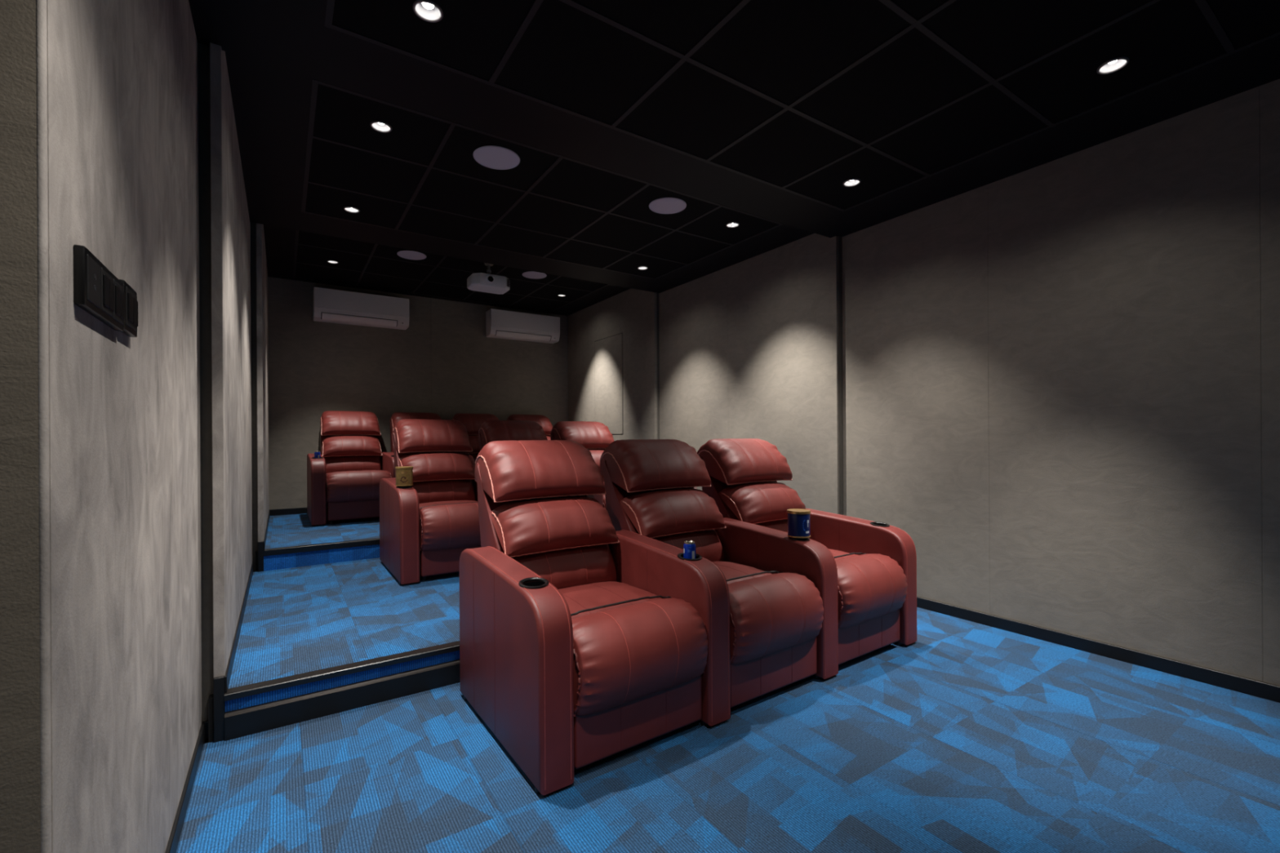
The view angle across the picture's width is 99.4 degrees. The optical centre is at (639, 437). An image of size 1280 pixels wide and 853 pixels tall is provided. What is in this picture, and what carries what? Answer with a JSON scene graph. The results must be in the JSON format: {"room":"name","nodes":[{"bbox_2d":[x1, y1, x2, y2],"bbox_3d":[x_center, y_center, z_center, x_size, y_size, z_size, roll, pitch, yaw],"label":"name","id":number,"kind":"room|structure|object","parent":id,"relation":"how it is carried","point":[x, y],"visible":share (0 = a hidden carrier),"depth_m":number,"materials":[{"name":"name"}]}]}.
{"room":"home theater","nodes":[
{"label":"home theater","id":0,"kind":"room"},
{"bbox_2d":[0,0,40,852],"bbox_3d":[-1.716,-0.172,0.180,2.135,2.694,0.120,0,0,-33],"label":"wall","id":1,"kind":"structure","parent":0,"point":[20,613],"depth_m":0.71,"materials":[{"name":"paint"}]},
{"bbox_2d":[46,0,202,852],"bbox_3d":[-1.288,-0.174,1.369,0.120,2.694,1.607,0,0,-33],"label":"wall","id":2,"kind":"structure","parent":0,"point":[123,161],"depth_m":1.08,"materials":[{"name":"grey paint"}]},
{"bbox_2d":[35,0,51,852],"bbox_3d":[-0.797,-0.177,0.722,0.012,2.654,0.012,0,0,-33],"label":"trim","id":3,"kind":"structure","parent":2,"relation":"attached to","point":[41,5],"depth_m":0.72,"materials":[{"name":"grey paint"}]},
{"bbox_2d":[73,244,124,331],"bbox_3d":[-0.885,-0.236,0.881,0.017,0.096,0.296,0,0,-33],"label":"switch plate","id":4,"kind":"object","parent":2,"relation":"attached to","point":[99,292],"visible":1,"depth_m":0.86,"materials":[{"name":"black plastic"}]},
{"bbox_2d":[119,279,137,337],"bbox_3d":[-1.008,-0.252,1.068,0.017,0.093,0.108,0,0,-33],"label":"switch plate","id":5,"kind":"object","parent":2,"relation":"attached to","point":[131,322],"visible":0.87,"depth_m":1.06,"materials":[{"name":"black plastic"}]},
{"bbox_2d":[164,721,204,852],"bbox_3d":[-1.223,1.118,1.399,0.010,0.068,1.620,0,0,-33],"label":"baseboard","id":6,"kind":"structure","parent":2,"relation":"attached to","point":[177,827],"depth_m":1.67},
{"bbox_2d":[204,42,252,743],"bbox_3d":[-2.283,-0.210,3.007,0.120,2.776,2.307,0,0,-33],"label":"wall","id":7,"kind":"structure","parent":0,"point":[230,224],"depth_m":2.29,"materials":[{"name":"grey paint"}]},
{"bbox_2d":[198,43,213,721],"bbox_3d":[-1.686,-0.222,2.087,0.069,2.754,0.030,0,0,-33],"label":"trim","id":8,"kind":"structure","parent":7,"relation":"attached to","point":[204,95],"depth_m":2.08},
{"bbox_2d":[204,720,208,739],"bbox_3d":[-1.656,1.121,2.079,0.037,0.068,0.012,0,0,-33],"label":"baseboard reveal","id":9,"kind":"structure","parent":7,"relation":"attached to","point":[206,722],"depth_m":2.07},
{"bbox_2d":[213,675,225,742],"bbox_3d":[-1.600,1.033,2.062,0.034,0.242,0.014,0,0,-33],"label":"baseboard","id":10,"kind":"structure","parent":7,"relation":"attached to","point":[219,703],"depth_m":2.06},
{"bbox_2d":[224,563,253,693],"bbox_3d":[-2.209,0.950,3.020,0.007,0.068,2.279,0,0,-33],"label":"baseboard","id":11,"kind":"structure","parent":7,"relation":"attached to","point":[229,667],"depth_m":2.54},
{"bbox_2d":[253,222,269,572],"bbox_3d":[-3.448,-0.367,4.897,0.120,2.756,2.210,0,0,-33],"label":"wall","id":12,"kind":"structure","parent":0,"point":[262,320],"depth_m":4.01,"materials":[{"name":"grey paint"}]},
{"bbox_2d":[250,222,257,571],"bbox_3d":[-2.883,-0.343,4.011,0.086,2.662,0.030,0,0,-33],"label":"trim","id":13,"kind":"structure","parent":12,"relation":"attached to","point":[253,225],"depth_m":4.01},
{"bbox_2d":[257,541,263,572],"bbox_3d":[-2.790,0.877,3.991,0.034,0.220,0.018,0,0,-33],"label":"baseboard","id":14,"kind":"structure","parent":12,"relation":"attached to","point":[260,544],"depth_m":3.98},
{"bbox_2d":[263,509,270,550],"bbox_3d":[-3.371,0.805,4.906,0.006,0.068,2.172,0,0,-33],"label":"baseboard","id":15,"kind":"structure","parent":12,"relation":"attached to","point":[268,516],"depth_m":4.52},
{"bbox_2d":[255,513,379,572],"bbox_3d":[-1.905,1.043,5.892,3.637,0.426,2.180,0,0,-33],"label":"floor","id":16,"kind":"structure","parent":0,"point":[291,530],"depth_m":4.80,"materials":[{"name":"blue carpet"}]},
{"bbox_2d":[263,544,379,571],"bbox_3d":[-1.304,0.909,4.980,3.537,0.140,0.006,0,0,-33],"label":"stair riser","id":17,"kind":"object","parent":16,"relation":"attached to","point":[368,552],"depth_m":4.20,"materials":[{"name":"blue carpet"}]},
{"bbox_2d":[263,537,379,555],"bbox_3d":[-1.311,0.845,4.991,3.537,0.046,0.044,0,0,-33],"label":"trim","id":18,"kind":"structure","parent":16,"relation":"attached to","point":[293,549],"depth_m":4.20,"materials":[{"name":"metal"}]},
{"bbox_2d":[306,410,391,526],"bbox_3d":[-3.074,0.270,5.702,0.707,1.133,1.139,0,0,-34],"label":"recliner","id":19,"kind":"object","parent":16,"relation":"on","point":[343,483],"visible":0.98,"depth_m":5.41,"materials":[{"name":"leather"}]},
{"bbox_2d":[314,451,320,457],"bbox_3d":[-3.130,0.202,5.260,0.054,0.129,0.054,0,0,-33],"label":"drink can","id":20,"kind":"object","parent":19,"relation":"on","point":[317,454],"visible":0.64,"depth_m":5.24,"materials":[{"name":"blue paint"}]},
{"bbox_2d":[320,410,380,435],"bbox_3d":[-3.236,-0.160,6.056,0.573,0.271,0.373,0,0,-34],"label":"pillow","id":21,"kind":"object","parent":19,"relation":"on","point":[332,422],"depth_m":5.93,"materials":[{"name":"leather"}]},
{"bbox_2d":[321,435,382,456],"bbox_3d":[-3.135,0.091,5.906,0.567,0.219,0.271,0,0,-34],"label":"pillow","id":22,"kind":"object","parent":19,"relation":"on","point":[331,446],"depth_m":5.82,"materials":[{"name":"leather"}]},
{"bbox_2d":[324,455,380,473],"bbox_3d":[-3.111,0.296,5.872,0.544,0.223,0.173,0,0,-34],"label":"lumbar cushion","id":23,"kind":"object","parent":19,"relation":"on","point":[333,463],"depth_m":5.81,"materials":[{"name":"leather"}]},
{"bbox_2d":[326,470,391,502],"bbox_3d":[-2.780,0.480,5.376,0.567,0.300,0.272,0,0,-34],"label":"cushion","id":24,"kind":"object","parent":19,"relation":"on","point":[361,486],"depth_m":5.26,"materials":[{"name":"leather"}]},
{"bbox_2d":[381,412,441,477],"bbox_3d":[-2.485,0.267,6.094,0.707,1.133,1.139,0,0,-34],"label":"recliner","id":25,"kind":"object","parent":16,"relation":"on","point":[387,458],"visible":0.11,"depth_m":6.27,"materials":[{"name":"leather"}]},
{"bbox_2d":[389,412,441,434],"bbox_3d":[-2.646,-0.163,6.448,0.573,0.271,0.373,0,0,-34],"label":"pillow","id":26,"kind":"object","parent":25,"relation":"on","point":[397,416],"depth_m":6.35,"materials":[{"name":"leather"}]},
{"bbox_2d":[452,413,498,471],"bbox_3d":[-1.895,0.264,6.486,0.707,1.133,1.139,0,0,-34],"label":"recliner","id":27,"kind":"object","parent":16,"relation":"on","point":[473,423],"visible":0.18,"depth_m":6.65,"materials":[{"name":"leather"}]},
{"bbox_2d":[468,453,478,462],"bbox_3d":[-1.932,0.289,6.656,0.544,0.223,0.173,0,0,-34],"label":"lumbar cushion","id":28,"kind":"object","parent":27,"relation":"on","point":[474,455],"depth_m":6.57,"materials":[{"name":"leather"}]},
{"bbox_2d":[467,435,479,453],"bbox_3d":[-1.956,0.084,6.690,0.567,0.219,0.271,0,0,-34],"label":"pillow","id":29,"kind":"object","parent":27,"relation":"on","point":[473,438],"depth_m":6.54,"materials":[{"name":"leather"}]},
{"bbox_2d":[452,413,498,434],"bbox_3d":[-2.057,-0.167,6.840,0.573,0.271,0.373,0,0,-34],"label":"pillow","id":30,"kind":"object","parent":27,"relation":"on","point":[473,423],"depth_m":6.70,"materials":[{"name":"leather"}]},
{"bbox_2d":[506,414,552,439],"bbox_3d":[-1.253,0.260,6.913,0.835,1.133,1.139,0,0,-34],"label":"recliner","id":31,"kind":"object","parent":16,"relation":"on","point":[542,420],"visible":0.16,"depth_m":7.17,"materials":[{"name":"leather"}]},
{"bbox_2d":[208,557,459,742],"bbox_3d":[-0.685,1.112,4.045,3.777,0.274,2.287,0,0,-33],"label":"floor","id":32,"kind":"structure","parent":0,"point":[301,620],"depth_m":2.93,"materials":[{"name":"blue carpet"}]},
{"bbox_2d":[224,640,459,701],"bbox_3d":[-0.058,0.980,3.094,3.677,0.026,0.056,0,0,-33],"label":"trim","id":33,"kind":"structure","parent":32,"relation":"attached to","point":[264,686],"depth_m":2.27,"materials":[{"name":"metal"}]},
{"bbox_2d":[224,659,459,718],"bbox_3d":[-0.049,1.049,3.080,3.677,0.018,0.020,0,0,-33],"label":"trim","id":34,"kind":"structure","parent":32,"relation":"attached to","point":[287,700],"depth_m":2.27,"materials":[{"name":"metal"}]},
{"bbox_2d":[224,663,460,741],"bbox_3d":[-0.049,1.093,3.081,3.677,0.104,0.022,0,0,-33],"label":"step","id":35,"kind":"structure","parent":32,"relation":"attached to","point":[242,725],"depth_m":2.26,"materials":[{"name":"black wood"}]},
{"bbox_2d":[225,650,459,711],"bbox_3d":[-0.054,1.020,3.088,3.677,0.074,0.006,0,0,-33],"label":"trim","id":36,"kind":"structure","parent":32,"relation":"attached to","point":[270,696],"depth_m":2.28,"materials":[{"name":"blue carpet"}]},
{"bbox_2d":[379,419,481,585],"bbox_3d":[-1.573,0.414,4.186,0.707,1.133,1.139,0,0,-34],"label":"recliner","id":37,"kind":"object","parent":32,"relation":"on","point":[426,526],"visible":0.84,"depth_m":3.91,"materials":[{"name":"leather"}]},
{"bbox_2d":[395,466,413,486],"bbox_3d":[-1.627,0.268,3.745,0.114,0.129,0.114,0,0,-33],"label":"tin","id":38,"kind":"object","parent":37,"relation":"on","point":[404,474],"visible":1,"depth_m":3.70,"materials":[{"name":"gold metal"}]},
{"bbox_2d":[393,419,471,452],"bbox_3d":[-1.735,-0.017,4.539,0.573,0.271,0.373,0,0,-34],"label":"pillow","id":39,"kind":"object","parent":37,"relation":"on","point":[409,435],"depth_m":4.41,"materials":[{"name":"leather"}]},
{"bbox_2d":[398,452,475,480],"bbox_3d":[-1.634,0.234,4.390,0.567,0.219,0.271,0,0,-34],"label":"pillow","id":40,"kind":"object","parent":37,"relation":"on","point":[433,466],"depth_m":4.31,"materials":[{"name":"leather"}]},
{"bbox_2d":[412,479,475,503],"bbox_3d":[-1.610,0.439,4.356,0.544,0.223,0.173,0,0,-34],"label":"lumbar cushion","id":41,"kind":"object","parent":37,"relation":"on","point":[428,491],"depth_m":4.31,"materials":[{"name":"leather"}]},
{"bbox_2d":[419,502,480,551],"bbox_3d":[-1.277,0.624,3.861,0.567,0.300,0.272,0,0,-34],"label":"cushion","id":42,"kind":"object","parent":37,"relation":"on","point":[455,526],"depth_m":3.72,"materials":[{"name":"leather"}]},
{"bbox_2d":[473,420,547,501],"bbox_3d":[-0.985,0.410,4.580,0.707,1.133,1.139,0,0,-34],"label":"recliner","id":43,"kind":"object","parent":32,"relation":"on","point":[489,431],"visible":0.22,"depth_m":4.81,"materials":[{"name":"leather"}]},
{"bbox_2d":[478,420,547,446],"bbox_3d":[-1.147,-0.020,4.934,0.573,0.271,0.373,0,0,-34],"label":"pillow","id":44,"kind":"object","parent":43,"relation":"on","point":[491,430],"depth_m":4.81,"materials":[{"name":"leather"}]},
{"bbox_2d":[550,421,613,509],"bbox_3d":[-0.344,0.406,5.010,0.835,1.133,1.139,0,0,-34],"label":"recliner","id":45,"kind":"object","parent":32,"relation":"on","point":[595,437],"visible":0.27,"depth_m":5.19,"materials":[{"name":"leather"}]},
{"bbox_2d":[550,421,613,448],"bbox_3d":[-0.559,-0.023,5.328,0.573,0.271,0.373,0,0,-34],"label":"pillow","id":46,"kind":"object","parent":45,"relation":"on","point":[590,434],"depth_m":5.21,"materials":[{"name":"leather"}]},
{"bbox_2d":[589,449,604,469],"bbox_3d":[-0.458,0.227,5.178,0.567,0.219,0.271,0,0,-34],"label":"pillow","id":47,"kind":"object","parent":45,"relation":"on","point":[596,454],"depth_m":5.12,"materials":[{"name":"leather"}]},
{"bbox_2d":[603,494,606,509],"bbox_3d":[-0.101,0.617,4.649,0.567,0.300,0.272,0,0,-34],"label":"cushion","id":48,"kind":"object","parent":45,"relation":"on","point":[604,498],"depth_m":4.44,"materials":[{"name":"leather"}]},
{"bbox_2d":[267,276,568,509],"bbox_3d":[-2.531,-0.408,6.827,3.737,2.684,0.100,0,0,-33],"label":"wall","id":49,"kind":"structure","parent":0,"point":[444,364],"depth_m":6.46,"materials":[{"name":"grey paint"}]},
{"bbox_2d":[270,506,306,515],"bbox_3d":[-2.493,0.799,6.779,3.537,0.068,0.014,0,0,-33],"label":"baseboard","id":50,"kind":"structure","parent":49,"relation":"attached to","point":[294,510],"depth_m":5.89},
{"bbox_2d":[312,286,409,329],"bbox_3d":[-3.177,-1.464,6.210,0.969,0.336,0.223,0,0,-33],"label":"air conditioner","id":51,"kind":"object","parent":49,"relation":"attached to","point":[329,305],"visible":1,"depth_m":6.11,"materials":[{"name":"white plastic"}]},
{"bbox_2d":[485,308,559,343],"bbox_3d":[-1.559,-1.482,7.279,0.965,0.338,0.223,0,0,-33],"label":"air conditioner","id":52,"kind":"object","parent":49,"relation":"attached to","point":[500,324],"visible":1,"depth_m":7.17,"materials":[{"name":"white plastic"}]},
{"bbox_2d":[263,224,631,315],"bbox_3d":[-1.929,-1.833,5.903,3.737,0.202,2.214,0,0,-33],"label":"ceiling","id":53,"kind":"structure","parent":0,"point":[291,254],"depth_m":5.77,"materials":[{"name":"black tile"}]},
{"bbox_2d":[327,260,338,263],"bbox_3d":[-3.024,-1.744,5.340,0.101,0.040,0.101,0,0,-33],"label":"recessed light","id":54,"kind":"object","parent":53,"relation":"in","point":[328,261],"visible":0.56,"depth_m":5.37,"materials":[{"name":"white"}]},
{"bbox_2d":[396,250,426,260],"bbox_3d":[-2.168,-1.729,5.154,0.258,0.008,0.258,0,0,-33],"label":"ceiling speaker","id":55,"kind":"object","parent":53,"relation":"attached to","point":[410,255],"visible":1,"depth_m":5.13},
{"bbox_2d":[466,262,510,294],"bbox_3d":[-1.504,-1.606,5.413,0.380,0.260,0.278,0,0,-33],"label":"projector","id":56,"kind":"object","parent":53,"relation":"hanging from","point":[487,282],"visible":0.96,"depth_m":5.34,"materials":[{"name":"white plastic"}]},
{"bbox_2d":[522,271,546,279],"bbox_3d":[-1.129,-1.735,5.804,0.258,0.008,0.258,0,0,-33],"label":"ceiling speaker","id":57,"kind":"object","parent":53,"relation":"attached to","point":[531,274],"visible":0.98,"depth_m":5.80},
{"bbox_2d":[225,51,814,293],"bbox_3d":[-0.702,-1.686,4.046,3.877,0.202,2.234,0,0,-33],"label":"ceiling","id":58,"kind":"structure","parent":0,"point":[309,148],"depth_m":3.60,"materials":[{"name":"black tile"}]},
{"bbox_2d":[343,206,359,213],"bbox_3d":[-2.000,-1.596,3.763,0.101,0.040,0.101,0,0,-33],"label":"recessed light","id":59,"kind":"object","parent":58,"relation":"in","point":[350,209],"visible":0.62,"depth_m":3.79,"materials":[{"name":"white"}]},
{"bbox_2d":[369,120,391,133],"bbox_3d":[-1.320,-1.600,2.765,0.101,0.040,0.101,0,0,-33],"label":"recessed light","id":60,"kind":"object","parent":58,"relation":"in","point":[379,126],"visible":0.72,"depth_m":2.79,"materials":[{"name":"white"}]},
{"bbox_2d":[472,145,519,169],"bbox_3d":[-0.812,-1.583,3.077,0.258,0.008,0.258,0,0,-33],"label":"ceiling speaker","id":61,"kind":"object","parent":58,"relation":"attached to","point":[493,157],"visible":1,"depth_m":3.06},
{"bbox_2d":[637,266,648,270],"bbox_3d":[0.025,-1.608,5.096,0.101,0.040,0.101,0,0,-33],"label":"recessed light","id":62,"kind":"object","parent":58,"relation":"in","point":[641,268],"visible":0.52,"depth_m":5.13,"materials":[{"name":"white"}]},
{"bbox_2d":[648,197,686,213],"bbox_3d":[0.190,-1.588,3.727,0.258,0.008,0.258,0,0,-33],"label":"ceiling speaker","id":63,"kind":"object","parent":58,"relation":"attached to","point":[664,205],"visible":1,"depth_m":3.72},
{"bbox_2d":[725,222,739,227],"bbox_3d":[0.695,-1.612,4.072,0.101,0.040,0.101,0,0,-33],"label":"recessed light","id":64,"kind":"object","parent":58,"relation":"in","point":[731,224],"visible":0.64,"depth_m":4.10,"materials":[{"name":"white"}]},
{"bbox_2d":[567,288,657,440],"bbox_3d":[-0.396,-0.385,6.912,0.120,2.756,2.210,0,0,-33],"label":"wall","id":65,"kind":"structure","parent":0,"point":[633,313],"depth_m":6.45,"materials":[{"name":"grey paint"}]},
{"bbox_2d":[594,332,622,435],"bbox_3d":[-0.399,-0.645,6.803,0.006,1.225,0.700,0,0,-33],"label":"door","id":66,"kind":"structure","parent":65,"relation":"in","point":[608,351],"depth_m":6.76,"materials":[{"name":"grey fabric"}]},
{"bbox_2d":[656,293,659,439],"bbox_3d":[0.213,-0.361,6.020,0.086,2.662,0.030,0,0,-33],"label":"trim","id":67,"kind":"structure","parent":65,"relation":"attached to","point":[657,294],"depth_m":6.00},
{"bbox_2d":[176,607,1279,852],"bbox_3d":[0.304,1.193,0.636,5.997,0.100,4.533,0,0,-33],"label":"floor","id":68,"kind":"structure","parent":0,"point":[966,736],"depth_m":1.84,"materials":[{"name":"blue carpet"}]},
{"bbox_2d":[459,440,707,795],"bbox_3d":[-0.324,0.580,2.337,0.707,1.133,1.139,0,0,-35],"label":"recliner","id":69,"kind":"object","parent":68,"relation":"on","point":[571,666],"visible":1,"depth_m":2.02,"materials":[{"name":"leather"}]},
{"bbox_2d":[475,440,605,501],"bbox_3d":[-0.493,0.150,2.688,0.573,0.271,0.373,0,0,-35],"label":"pillow","id":70,"kind":"object","parent":69,"relation":"on","point":[529,470],"depth_m":2.55,"materials":[{"name":"leather"}]},
{"bbox_2d":[489,497,617,556],"bbox_3d":[-0.389,0.401,2.540,0.567,0.219,0.271,0,0,-35],"label":"pillow","id":71,"kind":"object","parent":69,"relation":"on","point":[549,526],"depth_m":2.44,"materials":[{"name":"leather"}]},
{"bbox_2d":[511,544,616,589],"bbox_3d":[-0.364,0.606,2.506,0.544,0.223,0.173,0,0,-35],"label":"lumbar cushion","id":72,"kind":"object","parent":69,"relation":"on","point":[563,566],"depth_m":2.46,"materials":[{"name":"leather"}]},
{"bbox_2d":[571,598,707,715],"bbox_3d":[-0.023,0.790,2.017,0.567,0.300,0.272,0,0,-35],"label":"cushion","id":73,"kind":"object","parent":69,"relation":"on","point":[624,656],"depth_m":1.91,"materials":[{"name":"leather"}]},
{"bbox_2d":[600,439,823,726],"bbox_3d":[0.257,0.577,2.741,0.707,1.133,1.139,0,0,-35],"label":"recliner","id":74,"kind":"object","parent":68,"relation":"on","point":[762,627],"visible":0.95,"depth_m":2.43,"materials":[{"name":"leather"}]},
{"bbox_2d":[600,439,711,491],"bbox_3d":[0.089,0.147,3.092,0.573,0.271,0.373,0,0,-35],"label":"pillow","id":75,"kind":"object","parent":74,"relation":"on","point":[638,464],"depth_m":2.95,"materials":[{"name":"leather"}]},
{"bbox_2d":[620,488,724,537],"bbox_3d":[0.193,0.397,2.944,0.567,0.219,0.271,0,0,-35],"label":"pillow","id":76,"kind":"object","parent":74,"relation":"on","point":[682,512],"depth_m":2.84,"materials":[{"name":"leather"}]},
{"bbox_2d":[651,528,724,561],"bbox_3d":[0.217,0.603,2.910,0.544,0.223,0.173,0,0,-35],"label":"lumbar cushion","id":77,"kind":"object","parent":74,"relation":"on","point":[708,545],"depth_m":2.91,"materials":[{"name":"leather"}]},
{"bbox_2d":[683,541,696,559],"bbox_3d":[0.210,0.508,2.299,0.054,0.129,0.054,0,0,-33],"label":"drink can","id":78,"kind":"object","parent":74,"relation":"on","point":[689,547],"visible":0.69,"depth_m":2.28,"materials":[{"name":"blue paint"}]},
{"bbox_2d":[683,548,694,559],"bbox_3d":[0.206,0.508,2.281,0.047,0.079,0.010,0,0,14],"label":"print","id":79,"kind":"object","parent":78,"relation":"attached to","point":[689,553],"depth_m":2.28,"materials":[{"name":"silver metal"}]},
{"bbox_2d":[727,572,823,664],"bbox_3d":[0.558,0.787,2.421,0.567,0.300,0.272,0,0,-35],"label":"cushion","id":80,"kind":"object","parent":74,"relation":"on","point":[775,615],"depth_m":2.31,"materials":[{"name":"leather"}]},
{"bbox_2d":[697,438,916,679],"bbox_3d":[0.891,0.573,3.181,0.835,1.133,1.139,0,0,-35],"label":"recliner","id":81,"kind":"object","parent":68,"relation":"on","point":[864,572],"visible":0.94,"depth_m":2.94,"materials":[{"name":"leather"}]},
{"bbox_2d":[697,438,792,484],"bbox_3d":[0.670,0.144,3.495,0.573,0.271,0.373,0,0,-35],"label":"pillow","id":82,"kind":"object","parent":81,"relation":"on","point":[729,460],"depth_m":3.35,"materials":[{"name":"leather"}]},
{"bbox_2d":[718,481,805,523],"bbox_3d":[0.774,0.394,3.348,0.567,0.219,0.271,0,0,-35],"label":"pillow","id":83,"kind":"object","parent":81,"relation":"on","point":[755,502],"depth_m":3.23,"materials":[{"name":"leather"}]},
{"bbox_2d":[755,519,787,532],"bbox_3d":[0.799,0.599,3.314,0.544,0.223,0.173,0,0,-35],"label":"lumbar cushion","id":84,"kind":"object","parent":81,"relation":"on","point":[777,524],"depth_m":3.28,"materials":[{"name":"leather"}]},
{"bbox_2d":[786,508,810,537],"bbox_3d":[0.791,0.428,2.703,0.114,0.129,0.114,0,0,-33],"label":"tin","id":85,"kind":"object","parent":81,"relation":"on","point":[798,519],"visible":1,"depth_m":2.66,"materials":[{"name":"blue paint"}]},
{"bbox_2d":[835,553,907,628],"bbox_3d":[1.140,0.784,2.825,0.567,0.300,0.272,0,0,-35],"label":"cushion","id":86,"kind":"object","parent":81,"relation":"on","point":[872,588],"depth_m":2.72,"materials":[{"name":"leather"}]},
{"bbox_2d":[188,0,1279,237],"bbox_3d":[0.265,-1.610,0.625,6.147,0.202,4.540,0,0,-33],"label":"ceiling","id":87,"kind":"structure","parent":0,"point":[765,108],"depth_m":2.26,"materials":[{"name":"black tile"}]},
{"bbox_2d":[412,0,443,22],"bbox_3d":[-0.748,-1.522,1.915,0.101,0.040,0.101,0,0,-33],"label":"recessed light","id":88,"kind":"object","parent":87,"relation":"in","point":[428,11],"visible":0.96,"depth_m":1.93,"materials":[{"name":"white"}]},
{"bbox_2d":[842,177,861,186],"bbox_3d":[1.261,-1.533,3.229,0.101,0.040,0.101,0,0,-33],"label":"recessed light","id":89,"kind":"object","parent":87,"relation":"in","point":[855,181],"visible":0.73,"depth_m":3.25,"materials":[{"name":"white"}]},
{"bbox_2d":[1096,56,1128,74],"bbox_3d":[1.935,-1.537,2.219,0.101,0.040,0.101,0,0,-33],"label":"recessed light","id":90,"kind":"object","parent":87,"relation":"in","point":[1114,64],"visible":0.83,"depth_m":2.23,"materials":[{"name":"white"}]},
{"bbox_2d":[658,233,839,514],"bbox_3d":[0.898,-0.228,5.081,0.120,2.776,2.310,0,0,-33],"label":"wall","id":91,"kind":"structure","parent":0,"point":[748,348],"depth_m":4.67,"materials":[{"name":"grey paint"}]},
{"bbox_2d":[837,235,843,515],"bbox_3d":[1.525,-0.241,4.120,0.067,2.754,0.030,0,0,-33],"label":"trim","id":92,"kind":"structure","parent":91,"relation":"attached to","point":[839,238],"depth_m":4.10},
{"bbox_2d":[841,78,1279,686],"bbox_3d":[2.822,-0.198,2.271,0.120,2.694,4.480,0,0,-33],"label":"wall","id":93,"kind":"structure","parent":0,"point":[1061,376],"depth_m":2.82,"materials":[{"name":"grey paint"}]},
{"bbox_2d":[916,596,1279,702],"bbox_3d":[2.773,1.095,2.234,0.014,0.068,4.480,0,0,-33],"label":"baseboard","id":94,"kind":"structure","parent":93,"relation":"attached to","point":[1265,691],"depth_m":2.75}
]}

